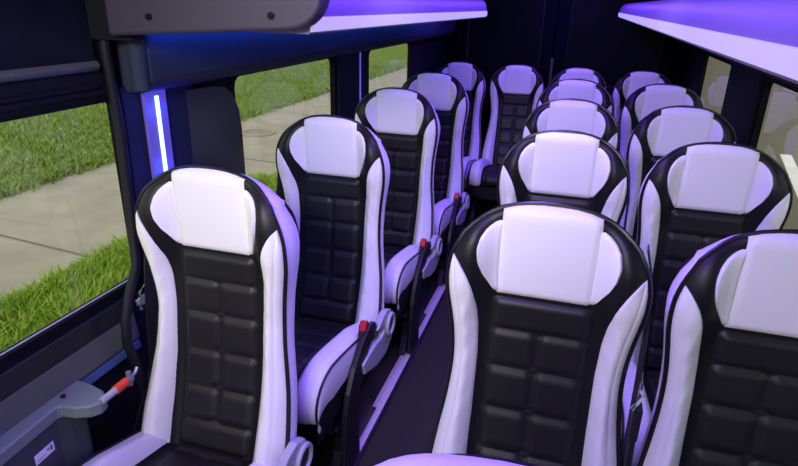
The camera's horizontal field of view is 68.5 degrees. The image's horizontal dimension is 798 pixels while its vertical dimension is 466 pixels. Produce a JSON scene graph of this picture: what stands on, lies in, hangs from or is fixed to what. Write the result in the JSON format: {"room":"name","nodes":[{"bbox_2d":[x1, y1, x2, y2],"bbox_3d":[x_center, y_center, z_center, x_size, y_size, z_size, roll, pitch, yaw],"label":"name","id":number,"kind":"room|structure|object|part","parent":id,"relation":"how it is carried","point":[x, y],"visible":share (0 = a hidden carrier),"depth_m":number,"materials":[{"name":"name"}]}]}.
{"room":"vehicle interior","nodes":[
{"label":"vehicle interior","id":0,"kind":"room"},
{"bbox_2d":[0,35,444,452],"bbox_3d":[-0.570,-0.235,2.227,0.020,1.860,6.400,8,22,15],"label":"wall","id":1,"kind":"structure","parent":0,"point":[118,421],"depth_m":1.64,"materials":[{"name":"black"}]},
{"bbox_2d":[0,0,94,70],"bbox_3d":[-0.964,-0.360,0.688,0.010,0.425,1.510,8,22,15],"label":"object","id":2,"kind":"structure","parent":1,"relation":"attached to","point":[33,33],"depth_m":1.29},
{"bbox_2d":[0,84,98,105],"bbox_3d":[-0.971,-0.105,0.788,0.009,0.016,1.510,8,22,15],"label":"trim","id":3,"kind":"structure","parent":1,"relation":"attached to","point":[79,89],"depth_m":1.32,"materials":[{"name":"black plastic"}]},
{"bbox_2d":[0,60,99,82],"bbox_3d":[-0.964,-0.153,0.768,0.020,0.029,1.510,8,22,15],"label":"trim","id":4,"kind":"structure","parent":1,"relation":"attached to","point":[14,75],"depth_m":1.30,"materials":[{"name":"grey plastic"}]},
{"bbox_2d":[0,298,133,401],"bbox_3d":[-0.969,0.442,1.049,0.014,0.062,1.400,8,22,15],"label":"trim","id":5,"kind":"structure","parent":1,"relation":"attached to","point":[23,372],"depth_m":1.44,"materials":[{"name":"black plastic"}]},
{"bbox_2d":[0,367,138,465],"bbox_3d":[-0.859,0.741,1.326,0.142,0.590,0.753,8,22,15],"label":"console","id":6,"kind":"object","parent":1,"relation":"attached to","point":[57,433],"visible":1,"depth_m":1.41,"materials":[{"name":"grey plastic"}]},
{"bbox_2d":[0,314,139,435],"bbox_3d":[-0.967,0.507,1.074,0.020,0.083,1.400,8,22,15],"label":"trim","id":7,"kind":"structure","parent":1,"relation":"attached to","point":[19,405],"depth_m":1.45,"materials":[{"name":"grey plastic"}]},
{"bbox_2d":[0,94,143,366],"bbox_3d":[-0.905,0.068,1.143,0.026,0.536,1.086,8,22,15],"label":"window","id":8,"kind":"structure","parent":1,"relation":"in","point":[14,351],"depth_m":1.43,"materials":[{"name":"clear glass"}]},
{"bbox_2d":[80,339,140,383],"bbox_3d":[-0.969,0.563,1.096,0.019,0.035,1.400,8,22,15],"label":"trim","id":9,"kind":"structure","parent":1,"relation":"attached to","point":[119,357],"depth_m":1.60,"materials":[{"name":"blue plastic"}]},
{"bbox_2d":[85,0,143,40],"bbox_3d":[-0.680,-0.663,1.341,0.130,0.420,0.040,8,22,15],"label":"trim","id":10,"kind":"structure","parent":1,"relation":"attached to","point":[96,10],"depth_m":1.39,"materials":[{"name":"black plastic"}]},
{"bbox_2d":[98,40,146,398],"bbox_3d":[-0.728,-0.164,1.492,0.033,1.422,0.180,1,21,-2],"label":"trim","id":11,"kind":"structure","parent":1,"relation":"attached to","point":[104,45],"depth_m":1.57,"materials":[{"name":"black plastic"}]},
{"bbox_2d":[126,40,150,90],"bbox_3d":[-0.659,-0.434,1.478,0.044,0.146,0.043,8,22,15],"label":"trim","id":12,"kind":"structure","parent":1,"relation":"attached to","point":[136,51],"depth_m":1.47,"materials":[{"name":"grey plastic"}]},
{"bbox_2d":[118,84,193,305],"bbox_3d":[-0.698,0.185,1.889,0.020,1.320,0.306,8,22,15],"label":"trim","id":13,"kind":"structure","parent":1,"relation":"attached to","point":[176,99],"depth_m":1.64,"materials":[{"name":"black"}]},
{"bbox_2d":[141,89,173,179],"bbox_3d":[-0.685,-0.062,1.748,0.016,0.724,0.090,8,22,15],"label":"lamp","id":14,"kind":"object","parent":1,"relation":"attached to","point":[154,104],"visible":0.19,"depth_m":1.65,"materials":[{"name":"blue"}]},
{"bbox_2d":[228,56,336,196],"bbox_3d":[-0.457,-0.457,2.508,0.026,0.546,0.934,8,22,15],"label":"window","id":15,"kind":"structure","parent":1,"relation":"in","point":[332,60],"depth_m":2.83,"materials":[{"name":"black rubber"}]},
{"bbox_2d":[186,85,245,174],"bbox_3d":[-0.606,-0.246,1.986,0.008,0.507,0.293,8,22,15],"label":"panel","id":16,"kind":"object","parent":15,"relation":"attached to","point":[213,111],"visible":0.58,"depth_m":1.93,"materials":[{"name":"grey plastic"}]},
{"bbox_2d":[115,20,455,92],"bbox_3d":[-0.129,-1.087,3.180,0.100,0.169,3.775,8,22,15],"label":"trim","id":17,"kind":"structure","parent":1,"relation":"attached to","point":[173,60],"depth_m":1.89,"materials":[{"name":"grey"}]},
{"bbox_2d":[104,0,486,35],"bbox_3d":[-0.072,-1.032,2.393,0.636,0.339,2.624,8,22,15],"label":"luggage rack","id":18,"kind":"object","parent":1,"relation":"attached to","point":[124,17],"visible":1,"depth_m":1.30,"materials":[{"name":"grey plastic"}]},
{"bbox_2d":[248,0,486,33],"bbox_3d":[-0.090,-0.966,2.460,0.583,0.130,2.560,8,22,15],"label":"shelf","id":19,"kind":"object","parent":18,"relation":"attached to","point":[340,15],"depth_m":1.72,"materials":[{"name":"white plastic"}]},
{"bbox_2d":[336,50,368,118],"bbox_3d":[-0.249,-0.341,3.255,0.020,1.320,0.435,8,22,15],"label":"trim","id":20,"kind":"structure","parent":1,"relation":"attached to","point":[348,65],"depth_m":3.02,"materials":[{"name":"black plastic"}]},
{"bbox_2d":[360,52,360,100],"bbox_3d":[-0.209,-0.708,3.178,0.004,0.520,0.011,8,22,15],"label":"trim","id":21,"kind":"structure","parent":1,"relation":"attached to","point":[360,52],"depth_m":3.12,"materials":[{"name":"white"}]},
{"bbox_2d":[369,42,411,79],"bbox_3d":[-0.058,-0.924,3.721,0.026,0.546,0.904,8,22,15],"label":"window","id":22,"kind":"structure","parent":1,"relation":"in","point":[409,56],"depth_m":4.05,"materials":[{"name":"black rubber"}]},
{"bbox_2d":[296,199,497,465],"bbox_3d":[0.314,0.785,2.363,1.895,0.100,6.460,8,22,15],"label":"floor","id":23,"kind":"structure","parent":0,"point":[406,427],"depth_m":2.48,"materials":[{"name":"carpet"}]},
{"bbox_2d":[353,282,445,465],"bbox_3d":[-0.052,0.677,2.464,0.058,0.012,4.300,8,22,15],"label":"rail","id":24,"kind":"object","parent":23,"relation":"on","point":[388,390],"visible":0.46,"depth_m":2.55,"materials":[{"name":"silver metal"}]},
{"bbox_2d":[77,165,312,465],"bbox_3d":[-0.555,0.467,1.387,0.521,1.145,0.787,8,22,15],"label":"seat","id":25,"kind":"object","parent":24,"relation":"on","point":[221,249],"visible":1,"depth_m":1.55,"materials":[{"name":"black leather"}]},
{"bbox_2d":[135,443,251,465],"bbox_3d":[-0.594,0.683,1.391,0.442,0.240,0.611,8,22,15],"label":"cushion","id":26,"kind":"object","parent":25,"relation":"on","point":[146,454],"depth_m":1.60,"materials":[{"name":"black leather"}]},
{"bbox_2d":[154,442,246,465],"bbox_3d":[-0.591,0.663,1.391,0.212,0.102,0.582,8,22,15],"label":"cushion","id":27,"kind":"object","parent":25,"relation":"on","point":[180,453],"depth_m":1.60,"materials":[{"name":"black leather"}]},
{"bbox_3d":[-0.504,0.253,1.508,0.457,0.824,0.185,8,22,15],"label":"backrest","id":28,"kind":"part","parent":25,"relation":"part of","materials":[{"name":"black leather"}]},
{"bbox_2d":[275,114,394,465],"bbox_3d":[-0.332,0.206,2.065,0.521,1.145,0.787,8,22,15],"label":"seat","id":29,"kind":"object","parent":24,"relation":"on","point":[333,171],"visible":0.75,"depth_m":2.18,"materials":[{"name":"black leather"}]},
{"bbox_2d":[294,316,347,446],"bbox_3d":[-0.371,0.422,2.068,0.442,0.240,0.611,8,22,15],"label":"cushion","id":30,"kind":"object","parent":29,"relation":"on","point":[321,342],"depth_m":1.87,"materials":[{"name":"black leather"}]},
{"bbox_2d":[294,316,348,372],"bbox_3d":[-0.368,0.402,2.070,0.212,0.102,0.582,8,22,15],"label":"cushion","id":31,"kind":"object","parent":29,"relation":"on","point":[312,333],"depth_m":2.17,"materials":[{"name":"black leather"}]},
{"bbox_3d":[-0.281,-0.008,2.186,0.457,0.824,0.185,8,22,15],"label":"backrest","id":32,"kind":"part","parent":29,"relation":"part of","materials":[{"name":"black leather"}]},
{"bbox_3d":[-0.352,0.534,2.190,0.420,0.057,0.480,8,22,15],"label":"seat frame","id":33,"kind":"part","parent":29,"relation":"part of","materials":[{"name":"black plastic"}]},
{"bbox_3d":[-0.167,0.683,2.155,0.036,0.197,0.417,8,22,15],"label":"leg","id":34,"kind":"part","parent":29,"relation":"part of","materials":[{"name":"black plastic"}]},
{"bbox_2d":[353,87,441,354],"bbox_3d":[-0.095,-0.072,2.786,0.521,1.145,0.787,8,22,15],"label":"seat","id":35,"kind":"object","parent":24,"relation":"on","point":[407,124],"visible":0.54,"depth_m":2.89,"materials":[{"name":"black leather"}]},
{"bbox_2d":[383,244,404,265],"bbox_3d":[-0.131,0.124,2.791,0.212,0.102,0.582,8,22,15],"label":"cushion","id":36,"kind":"object","parent":35,"relation":"on","point":[390,250],"depth_m":2.91,"materials":[{"name":"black leather"}]},
{"bbox_3d":[-0.044,-0.286,2.908,0.457,0.824,0.185,8,22,15],"label":"backrest","id":37,"kind":"part","parent":35,"relation":"part of","materials":[{"name":"black leather"}]},
{"bbox_2d":[384,265,413,319],"bbox_3d":[-0.134,0.144,2.790,0.442,0.240,0.611,8,22,15],"label":"cushion","id":38,"kind":"object","parent":35,"relation":"on","point":[399,279],"depth_m":2.50,"materials":[{"name":"white leather"}]},
{"bbox_3d":[-0.115,0.256,2.912,0.420,0.057,0.480,8,22,15],"label":"seat frame","id":39,"kind":"part","parent":35,"relation":"part of","materials":[{"name":"black plastic"}]},
{"bbox_3d":[0.070,0.405,2.877,0.036,0.197,0.417,8,22,15],"label":"leg","id":40,"kind":"part","parent":35,"relation":"part of","materials":[{"name":"black plastic"}]},
{"bbox_2d":[402,72,469,285],"bbox_3d":[0.129,-0.335,3.467,0.521,1.145,0.787,8,22,15],"label":"seat","id":41,"kind":"object","parent":24,"relation":"on","point":[448,96],"visible":0.32,"depth_m":3.56,"materials":[{"name":"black leather"}]},
{"bbox_3d":[0.180,-0.549,3.588,0.457,0.824,0.185,8,22,15],"label":"backrest","id":42,"kind":"part","parent":41,"relation":"part of","materials":[{"name":"black leather"}]},
{"bbox_2d":[440,223,449,246],"bbox_3d":[0.090,-0.118,3.471,0.442,0.240,0.611,8,22,15],"label":"cushion","id":43,"kind":"object","parent":41,"relation":"on","point":[444,227],"depth_m":3.31,"materials":[{"name":"black leather"}]},
{"bbox_3d":[0.294,0.143,3.557,0.036,0.197,0.417,8,22,15],"label":"leg","id":44,"kind":"part","parent":41,"relation":"part of","materials":[{"name":"black plastic"}]},
{"bbox_3d":[0.109,-0.006,3.592,0.420,0.057,0.480,8,22,15],"label":"seat frame","id":45,"kind":"part","parent":41,"relation":"part of","materials":[{"name":"black plastic"}]},
{"bbox_2d":[437,61,485,219],"bbox_3d":[0.382,-0.718,4.504,0.445,1.113,0.787,8,22,15],"label":"seat","id":46,"kind":"object","parent":23,"relation":"on","point":[469,75],"visible":0.3,"depth_m":4.59,"materials":[{"name":"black leather"}]},
{"bbox_3d":[0.443,-0.927,4.624,0.436,0.800,0.185,8,22,15],"label":"backrest","id":47,"kind":"part","parent":46,"relation":"part of","materials":[{"name":"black leather"}]},
{"bbox_2d":[463,178,467,191],"bbox_3d":[0.354,-0.506,4.503,0.422,0.233,0.611,8,22,15],"label":"cushion","id":48,"kind":"object","parent":46,"relation":"on","point":[465,189],"depth_m":4.26,"materials":[{"name":"black leather"}]},
{"bbox_3d":[0.549,-0.253,4.589,0.034,0.192,0.417,8,22,15],"label":"leg","id":49,"kind":"part","parent":46,"relation":"part of","materials":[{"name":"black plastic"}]},
{"bbox_2d":[468,64,543,221],"bbox_3d":[0.813,-0.661,4.384,0.445,1.113,0.787,8,22,15],"label":"seat","id":50,"kind":"object","parent":23,"relation":"on","point":[515,90],"visible":0.59,"depth_m":4.50,"materials":[{"name":"black leather"}]},
{"bbox_3d":[0.606,-0.245,4.573,0.034,0.192,0.417,8,22,15],"label":"leg","id":51,"kind":"part","parent":50,"relation":"part of","materials":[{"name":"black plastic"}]},
{"bbox_2d":[468,162,496,197],"bbox_3d":[0.785,-0.449,4.383,0.422,0.233,0.611,8,22,15],"label":"cushion","id":52,"kind":"object","parent":50,"relation":"on","point":[482,177],"depth_m":4.18,"materials":[{"name":"black leather"}]},
{"bbox_3d":[0.804,-0.341,4.503,0.401,0.055,0.480,8,22,15],"label":"seat frame","id":53,"kind":"part","parent":50,"relation":"part of","materials":[{"name":"black plastic"}]},
{"bbox_2d":[484,165,499,185],"bbox_3d":[0.788,-0.469,4.384,0.202,0.099,0.582,8,22,15],"label":"cushion","id":54,"kind":"object","parent":50,"relation":"on","point":[490,171],"depth_m":4.16,"materials":[{"name":"black leather"}]},
{"bbox_3d":[0.874,-0.870,4.504,0.436,0.800,0.185,8,22,15],"label":"backrest","id":55,"kind":"part","parent":50,"relation":"part of","materials":[{"name":"black leather"}]},
{"bbox_2d":[550,67,606,89],"bbox_3d":[1.241,-0.605,4.265,0.445,1.113,0.787,8,22,15],"label":"seat","id":56,"kind":"object","parent":23,"relation":"on","point":[575,72],"visible":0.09,"depth_m":4.32,"materials":[{"name":"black leather"}]},
{"bbox_2d":[611,70,670,127],"bbox_3d":[1.672,-0.547,4.145,0.445,1.113,0.787,8,22,15],"label":"seat","id":57,"kind":"object","parent":23,"relation":"on","point":[626,85],"visible":0.05,"depth_m":4.24,"materials":[{"name":"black leather"}]},
{"bbox_2d":[618,83,703,163],"bbox_3d":[1.376,-0.191,3.175,0.466,1.145,0.787,8,22,15],"label":"seat","id":58,"kind":"object","parent":23,"relation":"on","point":[647,99],"visible":0.12,"depth_m":3.26,"materials":[{"name":"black leather"}]},
{"bbox_3d":[1.437,-0.404,3.294,0.457,0.824,0.185,8,22,15],"label":"backrest","id":59,"kind":"part","parent":58,"relation":"part of","materials":[{"name":"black leather"}]},
{"bbox_2d":[619,105,737,240],"bbox_3d":[1.137,0.089,2.450,0.466,1.145,0.787,8,22,15],"label":"seat","id":60,"kind":"object","parent":23,"relation":"on","point":[663,130],"visible":0.13,"depth_m":2.54,"materials":[{"name":"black leather"}]},
{"bbox_2d":[621,142,792,465],"bbox_3d":[0.915,0.349,1.774,0.466,1.145,0.787,8,22,15],"label":"seat","id":61,"kind":"object","parent":23,"relation":"on","point":[697,196],"visible":0.36,"depth_m":1.88,"materials":[{"name":"black leather"}]},
{"bbox_2d":[624,371,654,433],"bbox_3d":[0.886,0.567,1.775,0.442,0.240,0.611,8,22,15],"label":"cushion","id":62,"kind":"object","parent":61,"relation":"on","point":[648,390],"depth_m":1.76,"materials":[{"name":"white leather"}]},
{"bbox_2d":[646,369,660,399],"bbox_3d":[0.889,0.546,1.776,0.212,0.102,0.582,8,22,15],"label":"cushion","id":63,"kind":"object","parent":61,"relation":"on","point":[652,375],"depth_m":1.94,"materials":[{"name":"black leather"}]},
{"bbox_3d":[0.976,0.136,1.892,0.457,0.824,0.185,8,22,15],"label":"backrest","id":64,"kind":"part","parent":61,"relation":"part of","materials":[{"name":"black leather"}]},
{"bbox_2d":[635,229,797,465],"bbox_3d":[0.678,0.627,1.052,0.466,1.145,0.787,8,22,15],"label":"seat","id":65,"kind":"object","parent":23,"relation":"on","point":[727,394],"visible":1,"depth_m":1.21,"materials":[{"name":"black leather"}]},
{"bbox_3d":[0.335,0.728,2.356,0.058,0.012,4.300,8,22,15],"label":"rail","id":66,"kind":"object","parent":23,"relation":"on","visible":0},
{"bbox_2d":[375,453,538,465],"bbox_3d":[0.011,0.847,0.453,0.473,1.145,0.787,8,22,15],"label":"seat","id":67,"kind":"object","parent":66,"relation":"on","point":[426,459],"visible":1,"depth_m":0.57,"materials":[{"name":"white leather"}]},
{"bbox_2d":[428,201,652,465],"bbox_3d":[0.232,0.568,1.176,0.473,1.145,0.787,8,22,15],"label":"seat","id":68,"kind":"object","parent":66,"relation":"on","point":[550,303],"visible":0.96,"depth_m":1.31,"materials":[{"name":"black leather"}]},
{"bbox_2d":[497,130,629,229],"bbox_3d":[0.469,0.290,1.898,0.473,1.145,0.787,8,22,15],"label":"seat","id":69,"kind":"object","parent":66,"relation":"on","point":[571,167],"visible":0.16,"depth_m":1.98,"materials":[{"name":"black leather"}]},
{"bbox_2d":[520,98,620,152],"bbox_3d":[0.691,0.029,2.574,0.473,1.145,0.787,8,22,15],"label":"seat","id":70,"kind":"object","parent":66,"relation":"on","point":[575,114],"visible":0.05,"depth_m":2.63,"materials":[{"name":"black leather"}]},
{"bbox_2d":[536,78,614,116],"bbox_3d":[0.930,-0.250,3.299,0.473,1.145,0.787,8,22,15],"label":"seat","id":71,"kind":"object","parent":66,"relation":"on","point":[584,89],"visible":0.05,"depth_m":3.35,"materials":[{"name":"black leather"}]},
{"bbox_3d":[0.988,-0.463,3.418,0.457,0.824,0.185,8,22,15],"label":"backrest","id":72,"kind":"part","parent":71,"relation":"part of","materials":[{"name":"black leather"}]},
{"bbox_2d":[443,0,682,158],"bbox_3d":[1.274,-1.226,4.859,2.015,1.860,0.060,8,22,15],"label":"wall","id":73,"kind":"structure","parent":0,"point":[450,40],"depth_m":4.89,"materials":[{"name":"black"}]},
{"bbox_2d":[455,0,557,148],"bbox_3d":[0.854,-1.396,4.870,0.795,1.450,0.049,8,22,15],"label":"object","id":74,"kind":"structure","parent":73,"relation":"in","point":[522,32],"depth_m":4.77,"materials":[{"name":"black"}]},
{"bbox_3d":[0.856,-1.587,4.782,0.595,0.670,0.006,8,22,15],"label":"pane","id":75,"kind":"part","parent":74,"relation":"part of","materials":[{"name":"black glass"}]},
{"bbox_2d":[548,58,553,85],"bbox_3d":[1.234,-1.294,4.769,0.024,0.250,0.011,8,22,15],"label":"door handle","id":76,"kind":"object","parent":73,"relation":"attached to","point":[552,59],"depth_m":4.76,"materials":[{"name":"black plastic"}]},
{"bbox_2d":[551,0,676,95],"bbox_3d":[1.671,-1.288,4.643,0.895,1.450,0.049,8,22,15],"label":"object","id":77,"kind":"structure","parent":73,"relation":"in","point":[590,34],"depth_m":4.56,"materials":[{"name":"black"}]},
{"bbox_2d":[676,43,704,93],"bbox_3d":[1.223,0.003,1.729,0.020,1.860,6.400,8,22,15],"label":"wall","id":78,"kind":"structure","parent":0,"point":[691,59],"depth_m":4.03,"materials":[{"name":"black"}]},
{"bbox_2d":[618,0,797,83],"bbox_3d":[1.080,-0.705,1.867,0.501,0.130,5.650,8,22,15],"label":"luggage rack","id":79,"kind":"object","parent":78,"relation":"attached to","point":[762,35],"visible":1,"depth_m":0.85,"materials":[{"name":"white plastic"}]},
{"bbox_2d":[696,52,731,97],"bbox_3d":[1.748,-0.715,3.297,0.026,0.546,0.824,8,22,15],"label":"window","id":80,"kind":"structure","parent":78,"relation":"in","point":[706,54],"depth_m":3.58,"materials":[{"name":"black rubber"}]},
{"bbox_2d":[677,39,797,87],"bbox_3d":[1.448,-0.733,2.358,0.070,0.156,4.560,8,22,15],"label":"trim","id":81,"kind":"structure","parent":78,"relation":"attached to","point":[720,56],"depth_m":2.38,"materials":[{"name":"black plastic"}]},
{"bbox_2d":[720,62,764,145],"bbox_3d":[1.521,-0.132,2.815,0.020,1.330,0.555,8,22,15],"label":"trim","id":82,"kind":"structure","parent":78,"relation":"attached to","point":[744,85],"depth_m":2.55,"materials":[{"name":"black plastic"}]},
{"bbox_2d":[748,75,797,147],"bbox_3d":[1.176,-0.046,1.557,0.026,0.536,1.924,8,22,15],"label":"window","id":83,"kind":"structure","parent":78,"relation":"in","point":[768,83],"depth_m":2.34,"materials":[{"name":"black rubber"}]},
{"label":"outside","id":84,"kind":"structure","parent":0,"visible":0},
{"bbox_2d":[0,43,407,198],"bbox_3d":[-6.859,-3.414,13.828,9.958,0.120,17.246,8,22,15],"label":"grass","id":85,"kind":"structure","parent":84,"point":[89,156],"depth_m":9.43,"materials":[{"name":"green plant"}]},
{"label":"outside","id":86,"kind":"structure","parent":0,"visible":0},
{"bbox_2d":[0,66,406,299],"bbox_3d":[1.186,-5.452,19.928,2.410,0.200,80.000,8,22,15],"label":"path","id":87,"kind":"structure","parent":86,"point":[71,213],"depth_m":6.11,"materials":[{"name":"concrete"}]},
{"bbox_2d":[0,234,89,256],"bbox_3d":[-3.578,0.040,5.389,2.410,0.001,0.290,8,22,15],"label":"joint","id":88,"kind":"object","parent":87,"relation":"on","point":[0,234],"depth_m":5.23,"materials":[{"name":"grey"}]},
{"bbox_2d":[242,128,275,136],"bbox_3d":[-2.355,-1.678,9.824,0.580,0.060,0.580,8,22,15],"label":"manhole cover","id":89,"kind":"object","parent":87,"relation":"on","point":[254,132],"visible":0.89,"depth_m":9.82,"materials":[{"name":"silver metal"}]},
{"bbox_3d":[-2.355,-1.673,9.825,0.440,0.022,0.440,8,22,15],"label":"lid","id":90,"kind":"part","parent":89,"relation":"part of","materials":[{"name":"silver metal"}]},
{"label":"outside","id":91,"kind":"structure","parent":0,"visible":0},
{"bbox_2d":[700,56,797,228],"bbox_3d":[19.437,-3.034,14.861,31.500,0.200,80.000,8,22,15],"label":"road","id":92,"kind":"structure","parent":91,"point":[779,130],"depth_m":12.78,"materials":[{"name":"concrete"}]},
{"bbox_2d":[780,154,797,196],"bbox_3d":[5.413,-0.781,8.008,0.660,0.001,2.800,8,22,15],"label":"road marking","id":93,"kind":"object","parent":92,"relation":"on","point":[790,165],"visible":1,"depth_m":8.33,"materials":[{"name":"white paint"}]},
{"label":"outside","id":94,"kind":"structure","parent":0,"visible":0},
{"bbox_2d":[0,170,277,351],"bbox_3d":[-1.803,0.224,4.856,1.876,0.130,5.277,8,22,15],"label":"grass","id":95,"kind":"structure","parent":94,"point":[115,257],"depth_m":4.32,"materials":[{"name":"green plant"}]}
]}

